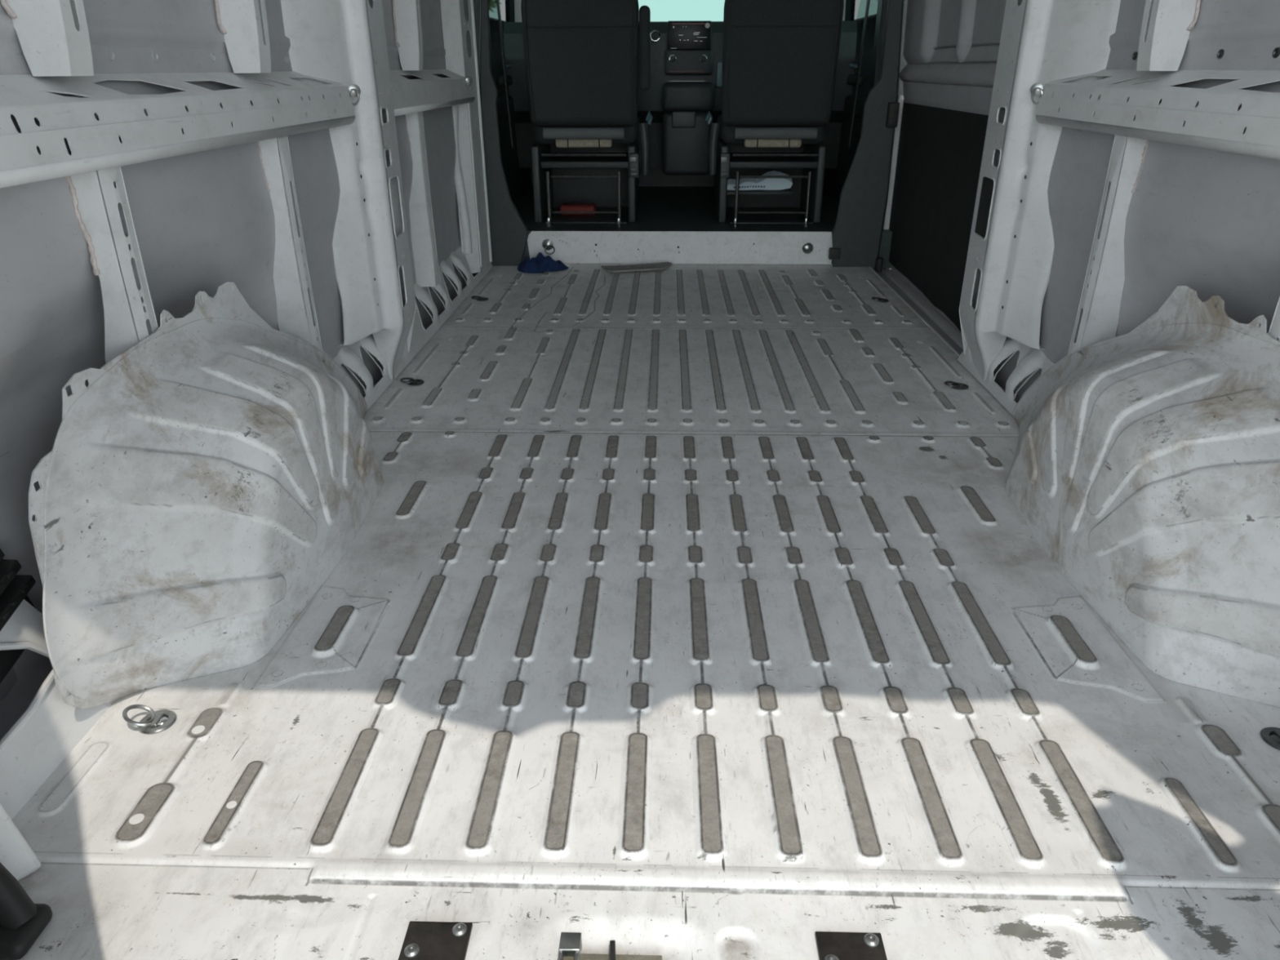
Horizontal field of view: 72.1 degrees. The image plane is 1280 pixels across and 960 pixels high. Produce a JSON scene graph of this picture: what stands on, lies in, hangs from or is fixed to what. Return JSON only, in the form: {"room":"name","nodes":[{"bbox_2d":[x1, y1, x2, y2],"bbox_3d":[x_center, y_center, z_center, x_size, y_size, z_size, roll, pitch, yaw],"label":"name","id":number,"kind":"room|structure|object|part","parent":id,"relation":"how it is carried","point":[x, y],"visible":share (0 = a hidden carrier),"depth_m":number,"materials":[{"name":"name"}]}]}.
{"room":"cargo van interior","nodes":[
{"label":"cargo van interior","id":0,"kind":"room"},
{"bbox_2d":[0,666,17,702],"bbox_3d":[-0.901,-1.042,2.081,0.015,2.000,3.700,1,25,2],"label":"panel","id":1,"kind":"structure","parent":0,"point":[10,680],"depth_m":1.29,"materials":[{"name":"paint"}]},
{"bbox_2d":[0,0,478,739],"bbox_3d":[-0.793,-1.074,2.090,0.252,1.950,3.651,1,25,2],"label":"wall","id":2,"kind":"structure","parent":0,"point":[204,220],"depth_m":1.50,"materials":[{"name":"metal"}]},
{"bbox_2d":[0,548,35,683],"bbox_3d":[-0.864,0.267,1.061,0.049,0.285,0.451,1,25,2],"label":"air vent","id":3,"kind":"object","parent":2,"relation":"in","point":[14,588],"visible":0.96,"depth_m":1.19,"materials":[{"name":"black plastic"}]},
{"bbox_2d":[0,0,93,75],"bbox_3d":[-0.736,-1.030,0.984,0.197,1.050,0.059,1,25,2],"label":"rib","id":4,"kind":"object","parent":2,"relation":"attached to","point":[53,35],"visible":1,"depth_m":1.17,"materials":[{"name":"paint"}]},
{"bbox_2d":[106,49,115,60],"bbox_3d":[-0.825,-0.662,1.372,0.005,0.016,0.016,1,25,2],"label":"fastener","id":5,"kind":"object","parent":2,"relation":"attached to","point":[111,55],"visible":1,"depth_m":1.37,"materials":[{"name":"paint"}]},
{"bbox_2d":[65,166,158,364],"bbox_3d":[-0.805,-0.198,1.399,0.073,0.612,0.076,1,25,2],"label":"rib","id":6,"kind":"object","parent":2,"relation":"attached to","point":[100,198],"visible":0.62,"depth_m":1.32,"materials":[{"name":"paint"}]},
{"bbox_2d":[151,50,159,61],"bbox_3d":[-0.822,-0.718,1.490,0.005,0.016,0.016,1,25,2],"label":"fastener","id":7,"kind":"object","parent":2,"relation":"attached to","point":[154,54],"visible":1,"depth_m":1.49,"materials":[{"name":"paint"}]},
{"bbox_2d":[0,71,355,188],"bbox_3d":[-0.784,-0.565,1.381,0.082,0.132,1.815,1,25,2],"label":"rail","id":8,"kind":"object","parent":2,"relation":"attached to","point":[97,146],"visible":0.99,"depth_m":1.34,"materials":[{"name":"metal"}]},
{"bbox_2d":[348,84,360,105],"bbox_3d":[-0.714,-0.965,2.204,0.033,0.048,0.018,-11,27,-22],"label":"bolt","id":9,"kind":"object","parent":8,"relation":"attached to","point":[354,91],"depth_m":2.20,"materials":[{"name":"metal"}]},
{"bbox_3d":[-0.715,-0.975,2.205,0.030,0.030,0.006,-11,27,-22],"label":"eye plate","id":10,"kind":"part","parent":9,"relation":"part of","materials":[{"name":"metal"}]},
{"bbox_2d":[210,53,216,62],"bbox_3d":[-0.816,-0.807,1.680,0.005,0.016,0.016,1,25,2],"label":"fastener","id":11,"kind":"object","parent":2,"relation":"attached to","point":[213,58],"visible":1,"depth_m":1.68,"materials":[{"name":"paint"}]},
{"bbox_2d":[214,0,271,73],"bbox_3d":[-0.719,-1.289,1.536,0.197,1.050,0.059,1,25,2],"label":"rib","id":12,"kind":"object","parent":2,"relation":"attached to","point":[243,24],"visible":1,"depth_m":1.72,"materials":[{"name":"paint"}]},
{"bbox_2d":[284,54,288,62],"bbox_3d":[-0.806,-0.960,2.006,0.005,0.016,0.016,1,25,2],"label":"fastener","id":13,"kind":"object","parent":2,"relation":"attached to","point":[286,56],"visible":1,"depth_m":2.00,"materials":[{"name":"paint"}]},
{"bbox_2d":[256,136,322,349],"bbox_3d":[-0.786,-0.478,1.971,0.076,0.592,0.069,1,25,2],"label":"rib","id":14,"kind":"object","parent":2,"relation":"attached to","point":[295,307],"visible":0.82,"depth_m":1.94,"materials":[{"name":"paint"}]},
{"bbox_2d":[333,333,414,408],"bbox_3d":[-0.771,-0.329,2.494,0.080,0.158,0.650,1,25,2],"label":"sill","id":15,"kind":"structure","parent":2,"relation":"attached to","point":[350,355],"depth_m":2.47,"materials":[{"name":"paint"}]},
{"bbox_2d":[391,0,422,71],"bbox_3d":[-0.684,-1.809,2.644,0.197,1.050,0.059,1,25,2],"label":"rib","id":16,"kind":"object","parent":2,"relation":"attached to","point":[406,14],"visible":1,"depth_m":2.81,"materials":[{"name":"paint"}]},
{"bbox_2d":[404,111,440,286],"bbox_3d":[-0.754,-0.970,3.004,0.075,0.605,0.078,1,25,2],"label":"rib","id":17,"kind":"object","parent":2,"relation":"attached to","point":[422,226],"visible":0.92,"depth_m":3.00,"materials":[{"name":"paint"}]},
{"bbox_2d":[389,69,475,115],"bbox_3d":[-0.732,-1.348,3.048,0.082,0.132,1.180,1,25,2],"label":"rail","id":18,"kind":"object","parent":2,"relation":"attached to","point":[419,99],"visible":0.95,"depth_m":2.94,"materials":[{"name":"metal"}]},
{"bbox_2d":[466,76,472,89],"bbox_3d":[-0.678,-1.574,3.494,0.033,0.048,0.018,-11,27,-22],"label":"bolt","id":19,"kind":"object","parent":18,"relation":"attached to","point":[469,81],"depth_m":3.49,"materials":[{"name":"metal"}]},
{"bbox_3d":[-0.679,-1.585,3.496,0.030,0.030,0.006,-11,27,-22],"label":"eye plate","id":20,"kind":"part","parent":19,"relation":"part of","materials":[{"name":"metal"}]},
{"bbox_2d":[409,245,493,355],"bbox_3d":[-0.742,-0.765,3.422,0.080,0.158,1.400,1,25,2],"label":"sill","id":21,"kind":"structure","parent":2,"relation":"attached to","point":[420,336],"depth_m":3.27,"materials":[{"name":"paint"}]},
{"bbox_2d":[479,0,528,266],"bbox_3d":[-0.629,-1.866,3.763,0.230,1.900,0.100,1,25,2],"label":"trim","id":22,"kind":"structure","parent":2,"relation":"attached to","point":[508,232],"depth_m":3.96,"materials":[{"name":"grey plastic"}]},
{"bbox_2d":[280,0,416,379],"bbox_3d":[-0.714,-1.144,2.200,0.251,1.876,0.462,1,25,2],"label":"pillar","id":23,"kind":"structure","parent":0,"point":[344,42],"depth_m":2.33,"materials":[{"name":"metal"}]},
{"bbox_2d":[440,0,492,273],"bbox_3d":[-0.686,-1.780,3.524,0.168,1.850,0.349,1,25,2],"label":"pillar","id":24,"kind":"structure","parent":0,"point":[469,177],"depth_m":3.66,"materials":[{"name":"metal"}]},
{"bbox_2d":[11,262,1279,959],"bbox_3d":[0.129,-0.235,2.483,1.768,0.029,3.700,1,25,2],"label":"floor","id":25,"kind":"structure","parent":0,"point":[678,611],"depth_m":1.26,"materials":[{"name":"paint"}]},
{"bbox_2d":[0,803,40,880],"bbox_3d":[-0.783,0.193,0.863,0.160,0.600,0.134,6,26,13],"label":"pillar","id":26,"kind":"structure","parent":25,"relation":"on","point":[16,855],"depth_m":0.99,"materials":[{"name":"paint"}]},
{"bbox_2d":[0,862,52,959],"bbox_3d":[-0.713,0.404,0.914,0.155,0.183,0.066,6,26,13],"label":"door stop","id":27,"kind":"object","parent":25,"relation":"on","point":[22,921],"visible":1,"depth_m":0.93,"materials":[{"name":"black rubber"}]},
{"bbox_3d":[-0.716,0.396,0.924,0.143,0.178,0.044,5,26,11],"label":"stop arm","id":28,"kind":"part","parent":27,"relation":"part of","materials":[{"name":"black rubber"}]},
{"bbox_2d":[0,599,111,819],"bbox_3d":[-0.840,0.323,1.040,0.128,0.215,0.560,1,25,2],"label":"panel","id":29,"kind":"object","parent":25,"relation":"on","point":[50,728],"visible":0.61,"depth_m":1.17,"materials":[{"name":"paint"}]},
{"bbox_2d":[128,813,144,824],"bbox_3d":[-0.617,0.415,1.079,0.017,0.001,0.017,1,25,2],"label":"plug","id":30,"kind":"object","parent":25,"relation":"on","point":[136,819],"visible":1,"depth_m":1.08,"materials":[{"name":"white plastic"}]},
{"bbox_2d":[122,704,176,733],"bbox_3d":[-0.691,0.332,1.242,0.065,0.028,0.050,1,25,2],"label":"ring","id":31,"kind":"object","parent":25,"relation":"on","point":[155,722],"visible":1,"depth_m":1.24,"materials":[{"name":"metal"}]},
{"bbox_2d":[137,709,176,733],"bbox_3d":[-0.684,0.342,1.246,0.050,0.004,0.050,1,25,2],"label":"cup","id":32,"kind":"object","parent":25,"relation":"on","point":[155,722],"depth_m":1.24,"materials":[{"name":"metal"}]},
{"bbox_2d":[191,724,204,733],"bbox_3d":[-0.615,0.347,1.226,0.017,0.001,0.017,1,25,2],"label":"plug","id":33,"kind":"object","parent":25,"relation":"on","point":[198,729],"visible":1,"depth_m":1.23,"materials":[{"name":"white plastic"}]},
{"bbox_2d":[28,281,383,708],"bbox_3d":[-0.657,-0.135,1.690,0.202,0.492,1.297,1,25,2],"label":"wheel arch","id":34,"kind":"object","parent":25,"relation":"on","point":[206,481],"visible":1,"depth_m":1.33,"materials":[{"name":"paint"}]},
{"bbox_2d":[226,800,236,808],"bbox_3d":[-0.510,0.406,1.099,0.012,0.001,0.012,1,25,2],"label":"plug","id":35,"kind":"object","parent":25,"relation":"on","point":[231,804],"visible":1,"depth_m":1.10,"materials":[{"name":"white plastic"}]},
{"bbox_2d":[400,377,424,385],"bbox_3d":[-0.669,-0.291,2.584,0.070,0.013,0.050,1,25,2],"label":"ring","id":36,"kind":"object","parent":25,"relation":"on","point":[417,381],"visible":1,"depth_m":2.58,"materials":[{"name":"metal"}]},
{"bbox_2d":[407,378,424,385],"bbox_3d":[-0.659,-0.287,2.586,0.050,0.004,0.050,1,25,2],"label":"cup","id":37,"kind":"object","parent":36,"relation":"on","point":[417,381],"depth_m":2.58,"materials":[{"name":"metal"}]},
{"bbox_2d":[398,920,472,959],"bbox_3d":[-0.218,0.501,0.914,0.069,0.010,0.096,1,25,2],"label":"plate","id":38,"kind":"object","parent":25,"relation":"on","point":[423,940],"visible":1,"depth_m":0.94,"materials":[{"name":"black metal"}]},
{"bbox_2d":[471,295,488,301],"bbox_3d":[-0.638,-0.726,3.510,0.070,0.013,0.050,1,25,2],"label":"ring","id":39,"kind":"object","parent":25,"relation":"on","point":[481,299],"visible":1,"depth_m":3.50,"materials":[{"name":"metal"}]},
{"bbox_2d":[517,252,568,273],"bbox_3d":[-0.448,-1.003,4.026,0.240,0.070,0.206,1,25,2],"label":"cloth","id":40,"kind":"object","parent":25,"relation":"on","point":[540,264],"visible":1,"depth_m":3.99,"materials":[{"name":"blue fabric"}]},
{"bbox_2d":[557,932,662,959],"bbox_3d":[-0.031,0.509,0.904,0.108,0.024,0.081,1,25,2],"label":"latch","id":41,"kind":"object","parent":25,"relation":"on","point":[569,941],"depth_m":0.93,"materials":[{"name":"metal"}]},
{"bbox_3d":[-0.028,0.507,0.916,0.006,0.012,0.055,-1,25,-3],"label":"striker blade","id":42,"kind":"part","parent":41,"relation":"part of","materials":[{"name":"metal"}]},
{"bbox_3d":[-0.031,0.520,0.903,0.108,0.005,0.070,1,25,2],"label":"plate","id":43,"kind":"part","parent":41,"relation":"part of","materials":[{"name":"metal"}]},
{"bbox_2d":[601,262,672,272],"bbox_3d":[-0.002,-0.970,4.017,0.332,0.012,0.119,-6,26,-13],"label":"sheet","id":44,"kind":"object","parent":25,"relation":"on","point":[654,266],"visible":1,"depth_m":4.00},
{"bbox_2d":[527,231,832,264],"bbox_3d":[0.185,-1.085,4.125,1.430,0.156,0.003,1,25,2],"label":"step","id":45,"kind":"structure","parent":25,"relation":"on","point":[571,246],"depth_m":4.12,"materials":[{"name":"paint"}]},
{"bbox_2d":[542,239,555,254],"bbox_3d":[-0.429,-1.094,4.126,0.061,0.069,0.020,1,25,2],"label":"bolt","id":46,"kind":"object","parent":45,"relation":"attached to","point":[547,244],"depth_m":4.13,"materials":[{"name":"metal"}]},
{"bbox_3d":[-0.433,-1.103,4.127,0.052,0.052,0.011,1,25,2],"label":"eye plate","id":47,"kind":"part","parent":46,"relation":"part of","materials":[{"name":"metal"}]},
{"bbox_2d":[801,242,813,253],"bbox_3d":[0.781,-1.078,4.096,0.052,0.052,0.020,1,25,2],"label":"bolt","id":48,"kind":"object","parent":45,"relation":"attached to","point":[807,247],"depth_m":4.09,"materials":[{"name":"metal"}]},
{"bbox_2d":[814,931,887,959],"bbox_3d":[0.222,0.506,0.902,0.070,0.010,0.094,1,25,2],"label":"plate","id":49,"kind":"object","parent":25,"relation":"on","point":[831,945],"visible":1,"depth_m":0.93,"materials":[{"name":"black metal"}]},
{"bbox_2d":[828,0,903,271],"bbox_3d":[0.997,-1.838,3.695,0.258,1.900,0.156,1,25,2],"label":"trim","id":50,"kind":"structure","parent":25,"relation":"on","point":[857,230],"depth_m":3.90,"materials":[{"name":"grey plastic"}]},
{"bbox_2d":[871,297,888,302],"bbox_3d":[0.948,-0.713,3.474,0.070,0.013,0.050,1,25,2],"label":"ring","id":51,"kind":"object","parent":25,"relation":"on","point":[879,300],"visible":1,"depth_m":3.46,"materials":[{"name":"metal"}]},
{"bbox_2d":[876,298,888,302],"bbox_3d":[0.958,-0.709,3.476,0.050,0.004,0.050,1,25,2],"label":"cup","id":52,"kind":"object","parent":51,"relation":"on","point":[877,300],"depth_m":3.46,"materials":[{"name":"metal"}]},
{"bbox_2d":[944,381,968,389],"bbox_3d":[0.914,-0.275,2.542,0.070,0.013,0.050,1,25,2],"label":"ring","id":53,"kind":"object","parent":25,"relation":"on","point":[954,384],"visible":1,"depth_m":2.53,"materials":[{"name":"metal"}]},
{"bbox_2d":[1004,285,1279,707],"bbox_3d":[0.872,-0.120,1.650,0.202,0.492,1.297,1,25,2],"label":"wheel arch","id":54,"kind":"object","parent":25,"relation":"on","point":[1145,466],"visible":1,"depth_m":1.37,"materials":[{"name":"paint"}]},
{"bbox_2d":[1260,727,1279,750],"bbox_3d":[0.889,0.348,1.204,0.068,0.022,0.050,1,25,2],"label":"ring","id":55,"kind":"object","parent":25,"relation":"on","point":[1271,735],"visible":1,"depth_m":1.21,"materials":[{"name":"metal"}]},
{"bbox_2d":[513,186,892,267],"bbox_3d":[0.210,-1.506,5.033,2.000,0.166,2.000,1,25,2],"label":"floor","id":56,"kind":"structure","parent":0,"point":[660,208],"depth_m":4.42,"materials":[{"name":"rubber"}]},
{"bbox_2d":[463,0,493,76],"bbox_3d":[-0.760,-1.945,3.945,0.170,1.950,0.090,1,25,2],"label":"trim","id":57,"kind":"structure","parent":56,"relation":"on","point":[465,2],"depth_m":3.89,"materials":[{"name":"plastic"}]},
{"bbox_2d":[473,0,531,201],"bbox_3d":[-0.671,-2.277,4.616,0.205,1.880,1.650,1,25,2],"label":"door","id":58,"kind":"structure","parent":56,"relation":"on","point":[500,11],"depth_m":4.65,"materials":[{"name":"grey plastic"}]},
{"bbox_3d":[-0.708,-2.529,4.399,0.096,0.800,1.030,1,25,2],"label":"glass","id":59,"kind":"part","parent":58,"relation":"part of","materials":[{"name":"clear glass"}]},
{"bbox_2d":[520,0,650,225],"bbox_3d":[-0.233,-2.028,4.216,0.575,1.474,0.660,1,25,2],"label":"seat","id":60,"kind":"object","parent":56,"relation":"on","point":[581,56],"visible":1,"depth_m":4.05,"materials":[{"name":"fabric"}]},
{"bbox_3d":[-0.492,-1.533,4.479,0.036,0.352,0.520,1,25,2],"label":"panel","id":61,"kind":"part","parent":60,"relation":"part of","materials":[{"name":"grey plastic"}]},
{"bbox_3d":[-0.437,-1.355,4.229,0.018,0.242,0.018,1,25,2],"label":"frame post","id":62,"kind":"part","parent":60,"relation":"part of","materials":[{"name":"metal"}]},
{"bbox_2d":[560,203,596,214],"bbox_3d":[-0.316,-1.385,4.499,0.180,0.047,0.100,1,25,2],"label":"pouch","id":63,"kind":"object","parent":60,"relation":"on","point":[565,206],"visible":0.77,"depth_m":4.45,"materials":[{"name":"red fabric"}]},
{"bbox_3d":[-0.266,-2.020,3.962,0.522,0.800,0.191,1,25,2],"label":"backrest","id":64,"kind":"part","parent":60,"relation":"part of","materials":[{"name":"fabric"}]},
{"bbox_3d":[-0.257,-1.362,4.519,0.400,0.008,0.520,1,25,2],"label":"floor rail","id":65,"kind":"part","parent":60,"relation":"part of","materials":[{"name":"grey plastic"}]},
{"bbox_2d":[533,116,639,144],"bbox_3d":[-0.256,-1.769,4.427,0.500,0.120,0.500,1,25,2],"label":"seat cushion","id":66,"kind":"object","parent":60,"relation":"on","point":[631,133],"depth_m":4.22,"materials":[{"name":"fabric"}]},
{"bbox_3d":[-0.098,-1.351,4.220,0.018,0.242,0.018,1,25,2],"label":"frame post","id":67,"kind":"part","parent":60,"relation":"part of","materials":[{"name":"metal"}]},
{"bbox_3d":[-0.033,-1.511,4.153,0.030,0.025,0.007,1,25,2],"label":"adjuster plate","id":68,"kind":"part","parent":60,"relation":"part of","materials":[{"name":"metal"}]},
{"bbox_3d":[-0.032,-1.528,4.467,0.036,0.352,0.520,1,25,2],"label":"panel","id":69,"kind":"part","parent":60,"relation":"part of","materials":[{"name":"grey plastic"}]},
{"bbox_3d":[0.022,-1.575,4.185,0.056,0.233,0.050,1,25,2],"label":"recliner handle","id":70,"kind":"part","parent":60,"relation":"part of","materials":[{"name":"grey plastic"}]},
{"bbox_3d":[0.021,-1.945,3.971,0.050,0.345,0.060,1,25,2],"label":"folded armrest","id":71,"kind":"part","parent":60,"relation":"part of","materials":[{"name":"fabric"}]},
{"bbox_2d":[530,168,714,186],"bbox_3d":[0.230,-2.223,5.508,1.900,1.020,0.070,1,25,2],"label":"trim","id":72,"kind":"structure","parent":56,"relation":"on","point":[655,176],"depth_m":5.62,"materials":[{"name":"black plastic"}]},
{"bbox_2d":[503,20,857,175],"bbox_3d":[0.214,-2.146,4.937,1.860,0.765,0.930,1,25,2],"label":"dashboard","id":73,"kind":"object","parent":56,"relation":"on","point":[682,101],"visible":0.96,"depth_m":4.70,"materials":[{"name":"grey plastic"}]},
{"bbox_2d":[651,31,658,39],"bbox_3d":[0.079,-2.330,4.619,0.044,0.044,0.008,1,25,2],"label":"air vent","id":74,"kind":"object","parent":73,"relation":"attached to","point":[655,35],"depth_m":4.61,"materials":[{"name":"black plastic"}]},
{"bbox_3d":[0.170,-2.199,4.591,0.035,0.035,0.011,1,25,2],"label":"control knob","id":75,"kind":"part","parent":73,"relation":"part of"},
{"bbox_2d":[671,111,695,127],"bbox_3d":[0.232,-1.915,4.675,0.125,0.080,0.020,1,25,2],"label":"tray","id":76,"kind":"object","parent":73,"relation":"on","point":[679,118],"depth_m":4.67,"materials":[{"name":"grey plastic"}]},
{"bbox_3d":[0.257,-2.217,4.665,0.250,0.125,0.140,1,25,2],"label":"control panel","id":77,"kind":"part","parent":73,"relation":"part of","materials":[{"name":"black plastic"}]},
{"bbox_2d":[662,81,715,111],"bbox_3d":[0.257,-2.054,4.719,0.280,0.145,0.180,1,25,2],"label":"console shelf","id":78,"kind":"object","parent":73,"relation":"attached to","point":[677,96],"depth_m":4.64,"materials":[{"name":"black plastic"}]},
{"bbox_3d":[0.330,-2.198,4.587,0.035,0.035,0.011,1,25,2],"label":"control knob","id":79,"kind":"part","parent":73,"relation":"part of","materials":[{"name":"black plastic"}]},
{"bbox_2d":[705,22,710,28],"bbox_3d":[0.346,-2.332,4.517,0.025,0.025,0.003,1,25,2],"label":"round sticker","id":80,"kind":"object","parent":73,"relation":"attached to","point":[707,24],"visible":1,"depth_m":4.52,"materials":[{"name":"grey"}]},
{"bbox_2d":[707,0,844,226],"bbox_3d":[0.615,-2.019,4.194,0.575,1.474,0.660,1,25,2],"label":"seat","id":81,"kind":"object","parent":56,"relation":"on","point":[780,57],"visible":0.98,"depth_m":4.04,"materials":[{"name":"fabric"}]},
{"bbox_3d":[0.350,-1.572,4.176,0.056,0.233,0.050,1,25,2],"label":"recliner handle","id":82,"kind":"part","parent":81,"relation":"part of","materials":[{"name":"grey plastic"}]},
{"bbox_3d":[0.408,-1.524,4.455,0.036,0.352,0.520,1,25,2],"label":"panel","id":83,"kind":"part","parent":81,"relation":"part of","materials":[{"name":"grey plastic"}]},
{"bbox_3d":[0.396,-1.507,4.141,0.030,0.025,0.007,1,25,2],"label":"adjuster plate","id":84,"kind":"part","parent":81,"relation":"part of","materials":[{"name":"metal"}]},
{"bbox_3d":[0.463,-1.346,4.206,0.018,0.242,0.018,1,25,2],"label":"frame post","id":85,"kind":"part","parent":81,"relation":"part of","materials":[{"name":"metal"}]},
{"bbox_2d":[727,170,792,190],"bbox_3d":[0.578,-1.481,4.354,0.343,0.088,0.090,1,25,2],"label":"bundle","id":86,"kind":"object","parent":81,"relation":"on","point":[745,184],"visible":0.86,"depth_m":4.34,"materials":[{"name":"white"}]},
{"bbox_2d":[726,188,793,195],"bbox_3d":[0.583,-1.485,4.479,0.345,0.016,0.400,1,25,2],"label":"storage shelf","id":87,"kind":"object","parent":81,"relation":"attached to","point":[788,191],"depth_m":4.30,"materials":[{"name":"metal"}]},
{"bbox_3d":[0.642,-1.353,4.495,0.400,0.008,0.520,1,25,2],"label":"floor rail","id":88,"kind":"part","parent":81,"relation":"part of","materials":[{"name":"grey plastic"}]},
{"bbox_2d":[716,114,826,144],"bbox_3d":[0.644,-1.761,4.403,0.500,0.120,0.500,1,25,2],"label":"seat cushion","id":89,"kind":"object","parent":81,"relation":"on","point":[726,134],"depth_m":4.20,"materials":[{"name":"fabric"}]},
{"bbox_3d":[0.634,-2.011,3.938,0.522,0.800,0.191,1,25,2],"label":"backrest","id":90,"kind":"part","parent":81,"relation":"part of","materials":[{"name":"fabric"}]},
{"bbox_3d":[0.801,-1.343,4.197,0.018,0.242,0.018,1,25,2],"label":"frame post","id":91,"kind":"part","parent":81,"relation":"part of","materials":[{"name":"metal"}]},
{"bbox_3d":[0.868,-1.519,4.443,0.036,0.352,0.520,1,25,2],"label":"panel","id":92,"kind":"part","parent":81,"relation":"part of","materials":[{"name":"grey plastic"}]},
{"bbox_2d":[823,0,888,199],"bbox_3d":[1.083,-2.260,4.569,0.205,1.880,1.650,1,25,2],"label":"door","id":93,"kind":"structure","parent":56,"relation":"on","point":[864,12],"depth_m":4.57,"materials":[{"name":"grey plastic"}]},
{"bbox_3d":[1.096,-2.139,4.543,0.031,0.021,0.143,1,25,2],"label":"handle","id":94,"kind":"part","parent":93,"relation":"part of","materials":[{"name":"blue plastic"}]},
{"bbox_3d":[1.113,-2.511,4.351,0.096,0.800,1.030,1,25,2],"label":"glass","id":95,"kind":"part","parent":93,"relation":"part of","materials":[{"name":"clear glass"}]},
{"bbox_2d":[869,0,907,268],"bbox_3d":[1.129,-1.927,3.895,0.170,1.950,0.090,1,25,2],"label":"trim","id":96,"kind":"structure","parent":56,"relation":"on","point":[877,52],"depth_m":3.88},
{"bbox_2d":[877,272,963,354],"bbox_3d":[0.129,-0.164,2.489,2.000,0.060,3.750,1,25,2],"label":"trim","id":97,"kind":"structure","parent":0,"point":[935,326],"depth_m":3.43,"materials":[{"name":"paint"}]},
{"bbox_2d":[959,0,1120,381],"bbox_3d":[0.976,-1.128,2.156,0.249,1.876,0.460,1,25,2],"label":"pillar","id":98,"kind":"structure","parent":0,"point":[1011,248],"depth_m":2.29,"materials":[{"name":"metal"}]},
{"bbox_2d":[993,0,1279,403],"bbox_3d":[1.028,-0.752,1.394,0.252,1.950,2.221,1,25,2],"label":"wall","id":99,"kind":"structure","parent":0,"point":[1206,221],"depth_m":1.67,"materials":[{"name":"metal"}]},
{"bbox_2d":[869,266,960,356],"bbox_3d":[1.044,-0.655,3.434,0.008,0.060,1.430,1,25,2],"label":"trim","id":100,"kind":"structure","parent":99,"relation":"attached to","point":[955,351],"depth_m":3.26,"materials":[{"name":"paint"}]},
{"bbox_2d":[881,0,1006,349],"bbox_3d":[1.066,-1.528,3.058,0.244,1.960,1.692,1,25,2],"label":"door","id":101,"kind":"structure","parent":99,"relation":"in","point":[951,47],"depth_m":3.36,"materials":[{"name":"paint"}]},
{"bbox_2d":[957,336,1053,417],"bbox_3d":[1.030,-0.312,2.446,0.080,0.159,0.650,1,25,2],"label":"sill","id":102,"kind":"structure","parent":99,"relation":"attached to","point":[1030,360],"depth_m":2.42,"materials":[{"name":"paint"}]},
{"bbox_2d":[1067,134,1149,354],"bbox_3d":[1.022,-0.460,1.923,0.075,0.592,0.069,1,25,2],"label":"rib","id":103,"kind":"object","parent":99,"relation":"attached to","point":[1096,321],"visible":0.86,"depth_m":1.90,"materials":[{"name":"paint"}]},
{"bbox_2d":[1132,52,1137,59],"bbox_3d":[1.050,-0.899,1.866,0.005,0.016,0.016,1,25,2],"label":"fastener","id":104,"kind":"object","parent":99,"relation":"attached to","point":[1135,55],"visible":0.98,"depth_m":1.86,"materials":[{"name":"metal"}]},
{"bbox_2d":[1035,69,1279,159],"bbox_3d":[0.991,-0.548,1.333,0.080,0.130,1.815,1,25,2],"label":"rail","id":105,"kind":"object","parent":99,"relation":"attached to","point":[1212,128],"visible":1,"depth_m":1.60,"materials":[{"name":"metal"}]},
{"bbox_2d":[1030,82,1043,104],"bbox_3d":[0.972,-0.948,2.159,0.033,0.048,0.017,13,28,25],"label":"bolt","id":106,"kind":"object","parent":105,"relation":"attached to","point":[1036,89],"depth_m":2.16,"materials":[{"name":"metal"}]},
{"bbox_3d":[0.974,-0.959,2.160,0.030,0.030,0.006,13,28,25],"label":"eye plate","id":107,"kind":"part","parent":106,"relation":"part of","materials":[{"name":"metal"}]},
{"bbox_2d":[1136,0,1200,71],"bbox_3d":[0.948,-1.272,1.492,0.197,1.050,0.059,1,25,2],"label":"rib","id":108,"kind":"object","parent":99,"relation":"attached to","point":[1166,26],"visible":1,"depth_m":1.67,"materials":[{"name":"paint"}]},
{"bbox_2d":[1217,48,1224,58],"bbox_3d":[1.041,-0.763,1.577,0.005,0.016,0.016,1,25,2],"label":"fastener","id":109,"kind":"object","parent":99,"relation":"attached to","point":[1220,53],"visible":1,"depth_m":1.58,"materials":[{"name":"metal"}]},
{"bbox_2d":[1267,296,1279,341],"bbox_3d":[1.005,-0.180,1.351,0.073,0.612,0.076,1,25,2],"label":"rib","id":110,"kind":"object","parent":99,"relation":"attached to","point":[1274,329],"visible":0.16,"depth_m":1.34,"materials":[{"name":"paint"}]},
{"bbox_2d":[1272,47,1279,57],"bbox_3d":[1.037,-0.695,1.432,0.005,0.016,0.016,1,25,2],"label":"fastener","id":111,"kind":"object","parent":99,"relation":"attached to","point":[1276,52],"visible":1,"depth_m":1.43,"materials":[{"name":"metal"}]}
]}

